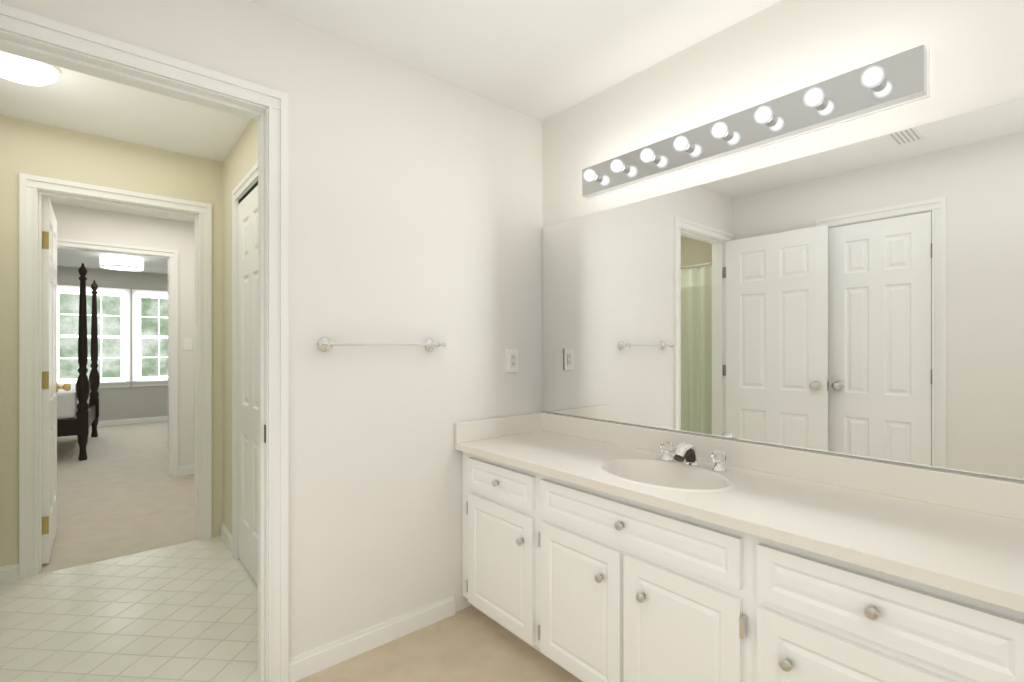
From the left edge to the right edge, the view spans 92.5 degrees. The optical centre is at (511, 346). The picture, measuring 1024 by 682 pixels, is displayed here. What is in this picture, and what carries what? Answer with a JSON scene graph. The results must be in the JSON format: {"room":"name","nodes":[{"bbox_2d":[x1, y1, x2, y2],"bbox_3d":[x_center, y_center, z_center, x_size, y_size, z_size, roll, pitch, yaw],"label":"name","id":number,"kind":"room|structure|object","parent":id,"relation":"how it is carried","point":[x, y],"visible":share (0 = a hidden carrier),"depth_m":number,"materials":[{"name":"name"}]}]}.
{"room":"bathroom","nodes":[
{"label":"bathroom","id":0,"kind":"room"},
{"bbox_2d":[0,115,221,566],"bbox_3d":[-2.524,0.010,2.836,2.340,2.480,0.120,0,0,-40],"label":"wall","id":1,"kind":"structure","parent":0,"point":[36,149],"depth_m":2.76,"materials":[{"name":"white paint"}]},
{"bbox_2d":[42,196,70,563],"bbox_3d":[-2.908,0.190,3.081,0.181,2.101,0.754,0,0,-40],"label":"hall door","id":2,"kind":"structure","parent":1,"relation":"in","point":[50,387],"depth_m":2.85,"materials":[{"name":"white wood"}]},
{"bbox_2d":[57,266,167,420],"bbox_3d":[-6.527,0.010,7.767,4.890,2.480,0.120,0,0,-40],"label":"wall","id":3,"kind":"structure","parent":0,"point":[130,402],"depth_m":7.95,"materials":[{"name":"grey paint"}]},
{"bbox_2d":[57,285,130,387],"bbox_3d":[-6.596,-0.145,7.679,0.978,1.590,0.165,0,0,-40],"label":"window","id":4,"kind":"structure","parent":3,"relation":"in","point":[123,380],"depth_m":7.83,"materials":[{"name":"white wood"}]},
{"bbox_2d":[90,416,167,426],"bbox_3d":[-6.484,1.208,7.716,4.650,0.085,0.013,0,0,-40],"label":"baseboard","id":5,"kind":"structure","parent":3,"relation":"attached to","point":[162,418],"depth_m":7.97,"materials":[{"name":"white wood"}]},
{"bbox_2d":[132,289,167,386],"bbox_3d":[-5.840,-0.145,8.318,0.978,1.590,0.165,0,0,-40],"label":"window","id":6,"kind":"structure","parent":3,"relation":"in","point":[138,380],"depth_m":8.08,"materials":[{"name":"white wood"}]},
{"bbox_2d":[38,421,197,574],"bbox_3d":[-4.478,1.280,5.342,4.890,0.060,6.470,0,0,-40],"label":"floor","id":7,"kind":"structure","parent":0,"point":[120,492],"depth_m":4.04,"materials":[{"name":"beige carpet"}]},
{"bbox_2d":[57,263,99,460],"bbox_3d":[-6.102,0.158,5.484,2.204,2.185,1.864,0,0,-37],"label":"bed","id":8,"kind":"object","parent":7,"relation":"on","point":[77,415],"visible":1,"depth_m":5.40,"materials":[{"name":"brown wood"}]},
{"bbox_2d":[51,203,194,466],"bbox_3d":[-3.719,0.010,4.444,4.890,2.480,0.120,0,0,-40],"label":"wall","id":9,"kind":"structure","parent":0,"point":[87,224],"depth_m":4.77,"materials":[{"name":"grey paint"}]},
{"bbox_2d":[178,465,194,475],"bbox_3d":[-3.107,1.208,4.875,0.358,0.085,0.013,0,0,-40],"label":"baseboard","id":10,"kind":"structure","parent":9,"relation":"attached to","point":[190,469],"depth_m":4.80,"materials":[{"name":"white wood"}]},
{"bbox_2d":[183,338,191,349],"bbox_3d":[-3.180,-0.030,4.809,0.076,0.120,0.014,0,0,-40],"label":"switch plate","id":11,"kind":"object","parent":9,"relation":"attached to","point":[187,343],"visible":1,"depth_m":4.81,"materials":[{"name":"white plastic"}]},
{"bbox_2d":[0,535,257,681],"bbox_3d":[-1.904,1.280,2.103,2.340,0.060,1.800,0,0,-40],"label":"floor","id":12,"kind":"structure","parent":0,"point":[186,612],"depth_m":2.24,"materials":[{"name":"white tile"}]},
{"bbox_2d":[222,119,257,534],"bbox_3d":[-1.339,0.010,2.659,0.120,2.480,1.680,0,0,-40],"label":"wall","id":13,"kind":"structure","parent":0,"point":[239,162],"depth_m":3.11,"materials":[{"name":"beige paint"}]},
{"bbox_2d":[0,3,288,681],"bbox_3d":[-1.208,0.158,1.590,0.870,2.185,0.158,0,0,-40],"label":"trim","id":14,"kind":"structure","parent":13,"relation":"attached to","point":[28,35],"depth_m":1.62,"materials":[{"name":"white wood"}]},
{"bbox_2d":[221,523,231,552],"bbox_3d":[-1.796,1.208,3.096,0.013,0.085,0.395,0,0,-40],"label":"baseboard","id":15,"kind":"structure","parent":13,"relation":"attached to","point":[226,535],"depth_m":3.09,"materials":[{"name":"white wood"}]},
{"bbox_2d":[239,185,257,584],"bbox_3d":[-1.410,0.200,2.678,0.035,2.081,0.592,0,0,-40],"label":"door","id":16,"kind":"structure","parent":13,"relation":"in","point":[248,381],"depth_m":2.70,"materials":[{"name":"white wood"}]},
{"bbox_2d":[0,0,541,658],"bbox_3d":[-1.064,0.010,1.713,3.120,2.480,0.120,0,0,-40],"label":"wall","id":17,"kind":"structure","parent":0,"point":[414,206],"depth_m":2.06,"materials":[{"name":"white paint"}]},
{"bbox_2d":[318,338,445,350],"bbox_3d":[-0.525,-0.010,2.036,0.564,0.053,0.078,0,0,-40],"label":"towel rail","id":18,"kind":"object","parent":17,"relation":"attached to","point":[326,344],"visible":1,"depth_m":1.99,"materials":[{"name":"silver metal"}]},
{"bbox_2d":[507,349,517,371],"bbox_3d":[0.004,0.070,2.529,0.076,0.120,0.008,0,0,-40],"label":"electrical outlet plate","id":19,"kind":"object","parent":17,"relation":"attached to","point":[512,360],"visible":1,"depth_m":2.52,"materials":[{"name":"white plastic"}]},
{"bbox_2d":[289,595,454,681],"bbox_3d":[-0.551,1.208,2.059,0.739,0.085,0.013,0,0,-40],"label":"baseboard","id":20,"kind":"structure","parent":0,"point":[306,664],"depth_m":2.01,"materials":[{"name":"white wood"}]},
{"bbox_2d":[0,0,780,273],"bbox_3d":[-2.890,-1.278,3.463,4.890,0.104,11.390,0,0,-40],"label":"ceiling","id":21,"kind":"structure","parent":0,"point":[542,60],"depth_m":2.07,"materials":[{"name":"white paint"}]},
{"bbox_2d":[0,51,61,85],"bbox_3d":[-2.124,-1.190,2.100,0.285,0.080,0.285,0,0,-40],"label":"dome light fixture","id":22,"kind":"object","parent":21,"relation":"attached to","point":[20,69],"visible":0.85,"depth_m":2.08,"materials":[{"name":"white glass"}]},
{"bbox_2d":[99,255,143,270],"bbox_3d":[-5.284,-1.147,6.644,0.474,0.166,0.474,0,0,-40],"label":"drum light fixture","id":23,"kind":"object","parent":21,"relation":"attached to","point":[121,262],"visible":1,"depth_m":6.51,"materials":[{"name":"white glass"}]},
{"bbox_2d":[295,605,581,681],"bbox_3d":[0.333,1.280,0.772,2.440,0.060,3.120,0,0,-40],"label":"floor","id":24,"kind":"structure","parent":0,"point":[472,643],"depth_m":1.96,"materials":[{"name":"beige carpet"}]},
{"bbox_2d":[455,412,1023,681],"bbox_3d":[0.588,0.802,1.727,0.570,0.895,1.982,0,0,-40],"label":"bathroom vanity","id":25,"kind":"object","parent":24,"relation":"on","point":[597,551],"visible":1,"depth_m":1.43,"materials":[{"name":"white wood"}]},
{"bbox_2d":[659,441,726,472],"bbox_3d":[0.655,0.404,1.841,0.133,0.092,0.268,0,0,-40],"label":"faucet","id":26,"kind":"object","parent":25,"relation":"on","point":[683,451],"depth_m":1.83,"materials":[{"name":"silver metal"}]},
{"bbox_2d":[542,0,1023,482],"bbox_3d":[0.597,0.010,2.252,0.127,2.480,5.040,0,0,-40],"label":"wall","id":27,"kind":"structure","parent":0,"point":[865,299],"depth_m":1.66,"materials":[{"name":"white"}]},
{"bbox_2d":[582,44,929,199],"bbox_3d":[0.746,-0.800,1.884,0.131,0.144,1.307,0,0,-40],"label":"light bar","id":28,"kind":"object","parent":27,"relation":"attached to","point":[897,80],"visible":1,"depth_m":1.69,"materials":[{"name":"silver metal"}]},
{"label":"outside","id":29,"kind":"structure","parent":0,"visible":0},
{"bbox_2d":[59,293,167,378],"bbox_3d":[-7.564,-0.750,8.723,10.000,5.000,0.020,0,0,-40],"label":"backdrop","id":30,"kind":"structure","parent":29,"point":[68,347],"depth_m":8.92,"materials":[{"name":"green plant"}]}
]}

